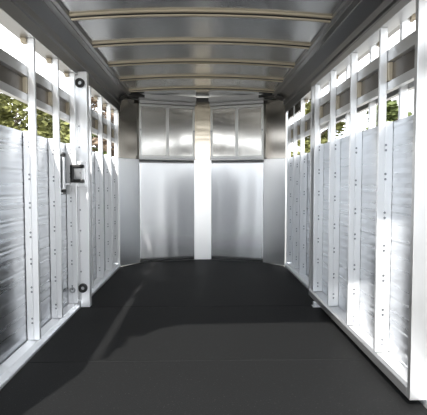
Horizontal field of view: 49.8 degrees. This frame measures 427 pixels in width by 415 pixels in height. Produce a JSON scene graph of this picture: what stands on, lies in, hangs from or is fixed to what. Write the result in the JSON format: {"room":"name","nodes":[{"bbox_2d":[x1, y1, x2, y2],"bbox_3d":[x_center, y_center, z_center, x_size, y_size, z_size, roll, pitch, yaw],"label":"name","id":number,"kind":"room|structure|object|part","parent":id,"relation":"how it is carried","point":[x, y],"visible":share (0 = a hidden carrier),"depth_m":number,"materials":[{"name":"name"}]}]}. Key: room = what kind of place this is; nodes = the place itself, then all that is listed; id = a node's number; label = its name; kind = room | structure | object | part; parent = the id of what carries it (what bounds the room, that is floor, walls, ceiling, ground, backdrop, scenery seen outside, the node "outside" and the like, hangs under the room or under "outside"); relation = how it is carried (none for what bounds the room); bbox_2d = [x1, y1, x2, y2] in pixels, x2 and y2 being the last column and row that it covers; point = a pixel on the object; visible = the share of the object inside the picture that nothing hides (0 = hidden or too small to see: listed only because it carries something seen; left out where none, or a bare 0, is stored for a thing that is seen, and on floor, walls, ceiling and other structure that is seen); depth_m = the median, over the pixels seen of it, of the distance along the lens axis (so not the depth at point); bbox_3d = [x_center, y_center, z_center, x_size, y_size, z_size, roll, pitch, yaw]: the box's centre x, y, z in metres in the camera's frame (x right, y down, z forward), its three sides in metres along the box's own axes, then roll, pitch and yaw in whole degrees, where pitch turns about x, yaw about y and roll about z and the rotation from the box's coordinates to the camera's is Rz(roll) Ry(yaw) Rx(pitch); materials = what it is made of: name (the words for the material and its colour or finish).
{"room":"cargo space","nodes":[
{"label":"cargo space","id":0,"kind":"room"},
{"bbox_2d":[0,125,112,364],"bbox_3d":[-1.184,0.163,3.375,0.020,1.315,4.620,0,3,-1],"label":"wall","id":1,"kind":"structure","parent":0,"point":[13,293],"depth_m":2.74,"materials":[{"name":"silver metal"}]},
{"bbox_2d":[20,37,40,339],"bbox_3d":[-1.119,-0.098,2.820,0.076,1.843,0.054,0,3,-1],"label":"wall post","id":2,"kind":"object","parent":1,"relation":"attached to","point":[29,84],"visible":0.99,"depth_m":2.82,"materials":[{"name":"silver metal"}]},
{"bbox_2d":[0,48,113,142],"bbox_3d":[-1.155,-0.775,3.326,0.035,0.215,4.620,0,3,-1],"label":"side slat","id":3,"kind":"object","parent":2,"relation":"attached to","point":[12,70],"visible":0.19,"depth_m":2.76,"materials":[{"name":"silver aluminium"}]},
{"bbox_2d":[46,58,62,317],"bbox_3d":[-1.130,-0.122,3.279,0.076,1.843,0.054,0,3,-1],"label":"wall post","id":4,"kind":"object","parent":1,"relation":"attached to","point":[53,97],"visible":1,"depth_m":3.28,"materials":[{"name":"silver metal"}]},
{"bbox_2d":[0,263,120,389],"bbox_3d":[-1.131,0.828,3.412,0.073,0.067,4.620,0,3,-1],"label":"baseboard","id":5,"kind":"structure","parent":1,"relation":"attached to","point":[9,368],"depth_m":2.91,"materials":[{"name":"silver metal"}]},
{"bbox_2d":[64,73,78,302],"bbox_3d":[-1.141,-0.144,3.698,0.076,1.843,0.054,0,3,-1],"label":"wall post","id":6,"kind":"object","parent":1,"relation":"attached to","point":[72,229],"visible":0.99,"depth_m":3.70,"materials":[{"name":"silver metal"}]},
{"bbox_2d":[60,152,85,194],"bbox_3d":[-1.107,-0.265,3.571,0.144,0.330,0.363,0,3,-1],"label":"slam latch","id":7,"kind":"object","parent":1,"relation":"attached to","point":[77,172],"visible":0.62,"depth_m":3.67,"materials":[{"name":"silver metal"}]},
{"bbox_3d":[-1.175,-0.263,3.524,0.006,0.330,0.272,0,3,-1],"label":"plate","id":8,"kind":"part","parent":7,"relation":"part of","materials":[{"name":"grey metal"}]},
{"bbox_3d":[-1.135,-0.260,3.474,0.030,0.240,0.030,0,3,-1],"label":"latch rod","id":9,"kind":"part","parent":7,"relation":"part of","materials":[{"name":"silver metal"}]},
{"bbox_3d":[-1.083,-0.272,3.697,0.070,0.090,0.040,0,3,-1],"label":"striker plate","id":10,"kind":"part","parent":7,"relation":"part of","materials":[{"name":"silver metal"}]},
{"bbox_3d":[-1.096,-0.269,3.735,0.115,0.200,0.036,0,3,-1],"label":"mounting plate","id":11,"kind":"part","parent":7,"relation":"part of","materials":[{"name":"silver metal"}]},
{"bbox_2d":[75,71,91,306],"bbox_3d":[-1.085,-0.137,3.783,0.120,1.929,0.098,0,3,-1],"label":"post","id":12,"kind":"object","parent":1,"relation":"attached to","point":[82,81],"visible":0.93,"depth_m":3.77,"materials":[{"name":"silver metal"}]},
{"bbox_3d":[-1.126,-0.150,3.765,0.036,1.840,0.005,0,3,-1],"label":"plate","id":13,"kind":"part","parent":12,"relation":"part of","materials":[{"name":"silver metal"}]},
{"bbox_2d":[89,87,93,287],"bbox_3d":[-1.154,-0.173,4.227,0.076,1.843,0.054,0,3,-1],"label":"wall post","id":14,"kind":"object","parent":1,"relation":"attached to","point":[90,117],"visible":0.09,"depth_m":4.22,"materials":[{"name":"silver metal"}]},
{"bbox_2d":[94,96,104,277],"bbox_3d":[-1.166,-0.198,4.697,0.076,1.843,0.054,0,3,-1],"label":"wall post","id":15,"kind":"object","parent":1,"relation":"attached to","point":[98,123],"visible":1,"depth_m":4.69,"materials":[{"name":"silver metal"}]},
{"bbox_2d":[103,104,112,269],"bbox_3d":[-1.177,-0.221,5.136,0.076,1.843,0.054,0,3,-1],"label":"wall post","id":16,"kind":"object","parent":1,"relation":"attached to","point":[107,128],"visible":0.99,"depth_m":5.14,"materials":[{"name":"silver metal"}]},
{"bbox_2d":[111,110,118,262],"bbox_3d":[-1.187,-0.243,5.555,0.076,1.843,0.054,0,3,-1],"label":"wall post","id":17,"kind":"object","parent":1,"relation":"attached to","point":[115,181],"visible":0.98,"depth_m":5.55,"materials":[{"name":"silver metal"}]},
{"bbox_2d":[59,0,343,97],"bbox_3d":[-0.093,-1.328,3.673,2.200,0.065,5.320,0,3,-1],"label":"ceiling","id":18,"kind":"structure","parent":0,"point":[138,28],"depth_m":3.54,"materials":[{"name":"grey metal"}]},
{"bbox_2d":[69,9,331,22],"bbox_3d":[-0.078,-1.267,3.051,1.744,0.058,0.090,0,3,-1],"label":"rib","id":19,"kind":"object","parent":18,"relation":"attached to","point":[168,12],"visible":1,"depth_m":3.03,"materials":[{"name":"beige"}]},
{"bbox_2d":[92,39,310,48],"bbox_3d":[-0.093,-1.299,3.660,1.744,0.058,0.090,0,3,-1],"label":"rib","id":20,"kind":"object","parent":18,"relation":"attached to","point":[144,41],"visible":0.98,"depth_m":3.64,"materials":[{"name":"beige"}]},
{"bbox_2d":[108,59,294,67],"bbox_3d":[-0.108,-1.332,4.269,1.744,0.058,0.090,0,3,-1],"label":"rib","id":21,"kind":"object","parent":18,"relation":"attached to","point":[188,61],"visible":0.98,"depth_m":4.25,"materials":[{"name":"beige"}]},
{"bbox_2d":[119,75,283,81],"bbox_3d":[-0.123,-1.364,4.868,1.744,0.058,0.090,0,3,-1],"label":"rib","id":22,"kind":"object","parent":18,"relation":"attached to","point":[159,76],"visible":0.97,"depth_m":4.85,"materials":[{"name":"beige"}]},
{"bbox_2d":[129,87,274,92],"bbox_3d":[-0.138,-1.396,5.467,1.744,0.058,0.090,0,3,-1],"label":"rib","id":23,"kind":"object","parent":18,"relation":"attached to","point":[161,88],"visible":0.98,"depth_m":5.45,"materials":[{"name":"beige"}]},
{"bbox_2d":[118,92,286,265],"bbox_3d":[-0.139,-0.353,5.926,2.122,2.155,0.624,0,3,-1],"label":"wall","id":24,"kind":"structure","parent":0,"point":[202,207],"depth_m":6.02,"materials":[{"name":"silver metal"}]},
{"bbox_2d":[0,0,130,111],"bbox_3d":[-1.067,-1.178,3.316,0.245,0.260,4.640,0,3,-1],"label":"trim","id":25,"kind":"structure","parent":24,"relation":"attached to","point":[56,36],"depth_m":3.16,"materials":[{"name":"grey metal"}]},
{"bbox_2d":[119,93,127,100],"bbox_3d":[-1.076,-1.321,5.492,0.086,0.062,0.160,0,3,-1],"label":"bracket","id":26,"kind":"object","parent":24,"relation":"attached to","point":[124,95],"visible":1,"depth_m":5.47,"materials":[{"name":"grey metal"}]},
{"bbox_3d":[-1.064,-0.992,5.768,0.012,0.752,0.342,2,4,36],"label":"corner panel","id":27,"kind":"part","parent":24,"relation":"part of","materials":[{"name":"silver metal"}]},
{"bbox_3d":[-1.065,0.053,5.825,0.012,1.335,0.342,2,4,36],"label":"corner panel","id":28,"kind":"part","parent":24,"relation":"part of","materials":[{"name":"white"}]},
{"bbox_3d":[-0.605,0.040,6.073,0.743,1.335,0.008,-1,3,-18],"label":"sheet panel","id":29,"kind":"part","parent":24,"relation":"part of","materials":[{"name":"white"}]},
{"bbox_3d":[-0.609,-0.990,6.028,0.743,0.725,0.012,-1,3,-19],"label":"backing panel","id":30,"kind":"part","parent":24,"relation":"part of","materials":[{"name":"silver metal"}]},
{"bbox_2d":[139,104,194,159],"bbox_3d":[-0.599,-0.981,5.998,0.735,0.700,0.048,-1,3,-19],"label":"framed window","id":31,"kind":"structure","parent":24,"relation":"in","point":[165,132],"depth_m":6.00,"materials":[{"name":"white metal"}]},
{"bbox_3d":[-0.775,-0.983,5.957,0.325,0.619,0.010,-1,3,-19],"label":"pane","id":32,"kind":"part","parent":31,"relation":"part of","materials":[{"name":"silver metal"}]},
{"bbox_3d":[-0.602,-1.314,5.990,0.735,0.035,0.028,-1,3,-19],"label":"rail","id":33,"kind":"part","parent":31,"relation":"part of","materials":[{"name":"white metal"}]},
{"bbox_3d":[-0.599,-0.660,6.018,0.735,0.028,0.043,-1,3,-19],"label":"rail","id":34,"kind":"part","parent":31,"relation":"part of","materials":[{"name":"white metal"}]},
{"bbox_3d":[-0.433,-0.989,6.072,0.325,0.619,0.010,-1,3,-19],"label":"pane","id":35,"kind":"part","parent":31,"relation":"part of","materials":[{"name":"silver metal"}]},
{"bbox_2d":[210,104,263,159],"bbox_3d":[0.300,-0.982,6.011,0.713,0.700,0.048,1,3,18],"label":"framed window","id":36,"kind":"structure","parent":24,"relation":"in","point":[237,132],"depth_m":6.01,"materials":[{"name":"white metal"}]},
{"bbox_3d":[0.139,-0.989,6.081,0.314,0.619,0.010,1,3,18],"label":"pane","id":37,"kind":"part","parent":36,"relation":"part of","materials":[{"name":"silver metal"}]},
{"bbox_3d":[0.301,-0.661,6.031,0.713,0.028,0.043,1,3,18],"label":"rail","id":38,"kind":"part","parent":36,"relation":"part of","materials":[{"name":"white metal"}]},
{"bbox_3d":[0.303,-1.315,6.003,0.713,0.035,0.028,1,3,18],"label":"rail","id":39,"kind":"part","parent":36,"relation":"part of","materials":[{"name":"white metal"}]},
{"bbox_3d":[0.472,-0.984,5.973,0.314,0.619,0.010,1,3,18],"label":"pane","id":40,"kind":"part","parent":36,"relation":"part of","materials":[{"name":"silver metal"}]},
{"bbox_3d":[0.306,0.039,6.085,0.721,1.335,0.009,1,3,18],"label":"sheet panel","id":41,"kind":"part","parent":24,"relation":"part of","materials":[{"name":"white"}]},
{"bbox_3d":[0.310,-0.990,6.041,0.721,0.725,0.012,1,3,18],"label":"backing panel","id":42,"kind":"part","parent":24,"relation":"part of","materials":[{"name":"silver metal"}]},
{"bbox_3d":[0.776,0.051,5.861,0.012,1.335,0.343,-3,4,-45],"label":"corner panel","id":43,"kind":"part","parent":24,"relation":"part of","materials":[{"name":"white metal"}]},
{"bbox_3d":[0.774,-0.994,5.804,0.012,0.752,0.343,-3,4,-45],"label":"corner panel","id":44,"kind":"part","parent":24,"relation":"part of","materials":[{"name":"silver metal"}]},
{"bbox_2d":[275,94,283,100],"bbox_3d":[0.797,-1.323,5.539,0.086,0.062,0.160,0,3,-1],"label":"bracket","id":45,"kind":"object","parent":24,"relation":"attached to","point":[277,96],"visible":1,"depth_m":5.52,"materials":[{"name":"grey metal"}]},
{"bbox_2d":[286,111,292,261],"bbox_3d":[0.930,-0.246,5.608,0.071,1.843,0.054,0,3,-1],"label":"wall post","id":46,"kind":"object","parent":24,"relation":"attached to","point":[289,210],"visible":0.87,"depth_m":5.61,"materials":[{"name":"silver metal"}]},
{"bbox_2d":[288,100,300,118],"bbox_3d":[0.927,-1.097,5.194,0.035,0.099,0.710,0,3,-1],"label":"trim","id":47,"kind":"structure","parent":24,"relation":"attached to","point":[296,110],"depth_m":5.17,"materials":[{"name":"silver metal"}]},
{"bbox_2d":[272,0,415,112],"bbox_3d":[0.907,-1.181,3.366,0.265,0.260,4.640,0,3,-1],"label":"trim","id":48,"kind":"structure","parent":24,"relation":"attached to","point":[352,19],"depth_m":3.35,"materials":[{"name":"grey metal"}]},
{"bbox_2d":[111,266,305,287],"bbox_3d":[-0.081,0.873,3.686,2.280,0.045,5.110,0,3,-1],"label":"floor","id":49,"kind":"structure","parent":0,"point":[284,266],"depth_m":5.26,"materials":[{"name":"grey"}]},
{"bbox_2d":[27,306,369,362],"bbox_3d":[-0.070,0.865,3.260,2.032,0.014,1.176,0,3,-1],"label":"rubber mat","id":50,"kind":"object","parent":49,"relation":"on","point":[189,333],"visible":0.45,"depth_m":3.09,"materials":[{"name":"black rubber"}]},
{"bbox_2d":[90,259,313,306],"bbox_3d":[-0.115,0.771,5.033,2.032,0.014,2.364,0,3,-1],"label":"rubber mat","id":51,"kind":"object","parent":49,"relation":"on","point":[195,282],"visible":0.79,"depth_m":4.63,"materials":[{"name":"black rubber"}]},
{"bbox_2d":[0,359,426,414],"bbox_3d":[-0.041,0.928,2.073,2.032,0.014,1.194,0,3,-1],"label":"rubber mat","id":52,"kind":"object","parent":49,"relation":"on","point":[349,386],"visible":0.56,"depth_m":2.30,"materials":[{"name":"black rubber"}]},
{"bbox_2d":[299,152,309,276],"bbox_3d":[1.035,0.160,3.430,0.020,1.315,4.620,0,3,-1],"label":"wall","id":53,"kind":"structure","parent":0,"point":[308,154],"depth_m":4.84,"materials":[{"name":"silver metal"}]},
{"bbox_2d":[292,106,299,267],"bbox_3d":[0.940,-0.226,5.229,0.071,1.843,0.054,0,3,-1],"label":"wall post","id":54,"kind":"object","parent":53,"relation":"attached to","point":[296,158],"visible":0.92,"depth_m":5.23,"materials":[{"name":"silver metal"}]},
{"bbox_2d":[299,99,307,274],"bbox_3d":[0.949,-0.206,4.859,0.071,1.843,0.054,0,3,-1],"label":"wall post","id":55,"kind":"object","parent":53,"relation":"attached to","point":[303,125],"visible":1,"depth_m":4.86,"materials":[{"name":"silver metal"}]},
{"bbox_2d":[328,75,338,141],"bbox_3d":[0.976,-0.149,3.791,0.071,1.843,0.054,0,3,-1],"label":"wall post","id":56,"kind":"object","parent":53,"relation":"attached to","point":[337,76],"visible":0.02,"depth_m":3.76,"materials":[{"name":"silver metal"}]},
{"bbox_2d":[345,60,357,136],"bbox_3d":[0.988,-0.125,3.332,0.071,1.843,0.054,0,3,-1],"label":"wall post","id":57,"kind":"object","parent":53,"relation":"attached to","point":[347,115],"visible":0.02,"depth_m":3.30,"materials":[{"name":"silver metal"}]},
{"bbox_2d":[285,262,426,407],"bbox_3d":[0.984,0.826,3.465,0.068,0.067,4.620,0,3,-1],"label":"baseboard","id":58,"kind":"structure","parent":53,"relation":"attached to","point":[304,279],"depth_m":4.89,"materials":[{"name":"silver metal"}]},
{"bbox_2d":[368,42,378,128],"bbox_3d":[0.999,-0.100,2.873,0.071,1.843,0.054,0,3,-1],"label":"wall post","id":59,"kind":"object","parent":53,"relation":"attached to","point":[373,50],"visible":0.02,"depth_m":2.84,"materials":[{"name":"silver metal"}]},
{"bbox_2d":[398,14,415,119],"bbox_3d":[1.010,-0.077,2.433,0.071,1.843,0.054,0,3,-1],"label":"wall post","id":60,"kind":"object","parent":53,"relation":"attached to","point":[404,26],"visible":0.02,"depth_m":2.40,"materials":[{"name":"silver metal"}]},
{"bbox_2d":[291,81,413,142],"bbox_3d":[1.008,-0.778,3.380,0.030,0.215,4.620,0,3,-1],"label":"side slat","id":61,"kind":"object","parent":60,"relation":"attached to","point":[395,93],"visible":0.08,"depth_m":3.50,"materials":[{"name":"silver metal"}]},
{"bbox_2d":[309,0,426,399],"bbox_3d":[0.914,-0.100,3.045,0.089,1.855,1.996,0,3,-1],"label":"wall","id":62,"kind":"structure","parent":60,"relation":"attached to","point":[368,206],"depth_m":2.51,"materials":[{"name":"silver metal"}]},
{"bbox_3d":[0.887,-0.152,4.026,0.085,1.855,0.030,0,3,-1],"label":"frame","id":63,"kind":"part","parent":62,"relation":"part of","materials":[{"name":"silver metal"}]},
{"bbox_3d":[0.869,-0.156,3.891,0.039,1.745,0.022,0,3,-1],"label":"gate post","id":64,"kind":"part","parent":62,"relation":"part of","materials":[{"name":"silver metal"}]},
{"bbox_3d":[0.880,-0.131,3.422,0.039,1.745,0.022,0,3,-1],"label":"gate post","id":65,"kind":"part","parent":62,"relation":"part of","materials":[{"name":"silver metal"}]},
{"bbox_3d":[0.892,-0.106,2.963,0.039,1.745,0.022,0,3,-1],"label":"gate post","id":66,"kind":"part","parent":62,"relation":"part of","materials":[{"name":"silver metal"}]},
{"bbox_3d":[0.912,0.794,3.093,0.085,0.065,1.935,0,3,-1],"label":"rail","id":67,"kind":"part","parent":62,"relation":"part of","materials":[{"name":"silver metal"}]},
{"bbox_3d":[0.912,-1.004,2.997,0.085,0.043,1.935,0,3,-1],"label":"rail","id":68,"kind":"part","parent":62,"relation":"part of","materials":[{"name":"silver metal"}]},
{"bbox_3d":[0.953,0.135,3.059,0.010,1.254,1.935,0,3,-1],"label":"plank panel","id":69,"kind":"part","parent":62,"relation":"part of","materials":[{"name":"silver metal"}]},
{"bbox_3d":[0.904,-0.081,2.489,0.039,1.745,0.022,0,3,-1],"label":"gate post","id":70,"kind":"part","parent":62,"relation":"part of","materials":[{"name":"silver metal"}]},
{"bbox_3d":[0.936,-0.047,2.064,0.085,1.855,0.030,0,3,-1],"label":"frame","id":71,"kind":"part","parent":62,"relation":"part of","materials":[{"name":"silver metal"}]},
{"label":"outside","id":72,"kind":"structure","parent":0,"visible":0},
{"label":"ground","id":73,"kind":"structure","parent":72,"visible":0},
{"bbox_2d":[0,92,69,142],"bbox_3d":[-9.143,-3.080,20.990,5.856,6.819,5.916,-1,3,-11],"label":"tree","id":74,"kind":"object","parent":73,"relation":"on","point":[8,111],"visible":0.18,"depth_m":19.52,"materials":[{"name":"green plant"}]},
{"bbox_2d":[60,120,106,154],"bbox_3d":[-8.275,-3.207,26.610,4.366,6.474,4.301,0,3,-1],"label":"tree","id":75,"kind":"object","parent":73,"relation":"on","point":[68,125],"visible":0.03,"depth_m":26.23,"materials":[{"name":"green plant"}]},
{"bbox_2d":[91,96,113,156],"bbox_3d":[-7.308,-5.223,33.377,4.658,9.780,4.946,0,3,-1],"label":"tree","id":76,"kind":"object","parent":73,"relation":"on","point":[94,102],"visible":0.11,"depth_m":32.62,"materials":[{"name":"brown plant"}]},
{"bbox_2d":[291,99,344,156],"bbox_3d":[5.397,-2.910,24.243,4.033,6.133,3.062,0,3,-1],"label":"tree","id":77,"kind":"object","parent":73,"relation":"on","point":[340,128],"visible":0.07,"depth_m":23.73,"materials":[{"name":"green plant"}]},
{"bbox_2d":[362,99,412,130],"bbox_3d":[6.834,-1.901,18.376,3.280,4.742,2.869,3,4,41],"label":"tree","id":78,"kind":"object","parent":73,"relation":"on","point":[391,105],"visible":0.09,"depth_m":17.34,"materials":[{"name":"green plant"}]}
]}

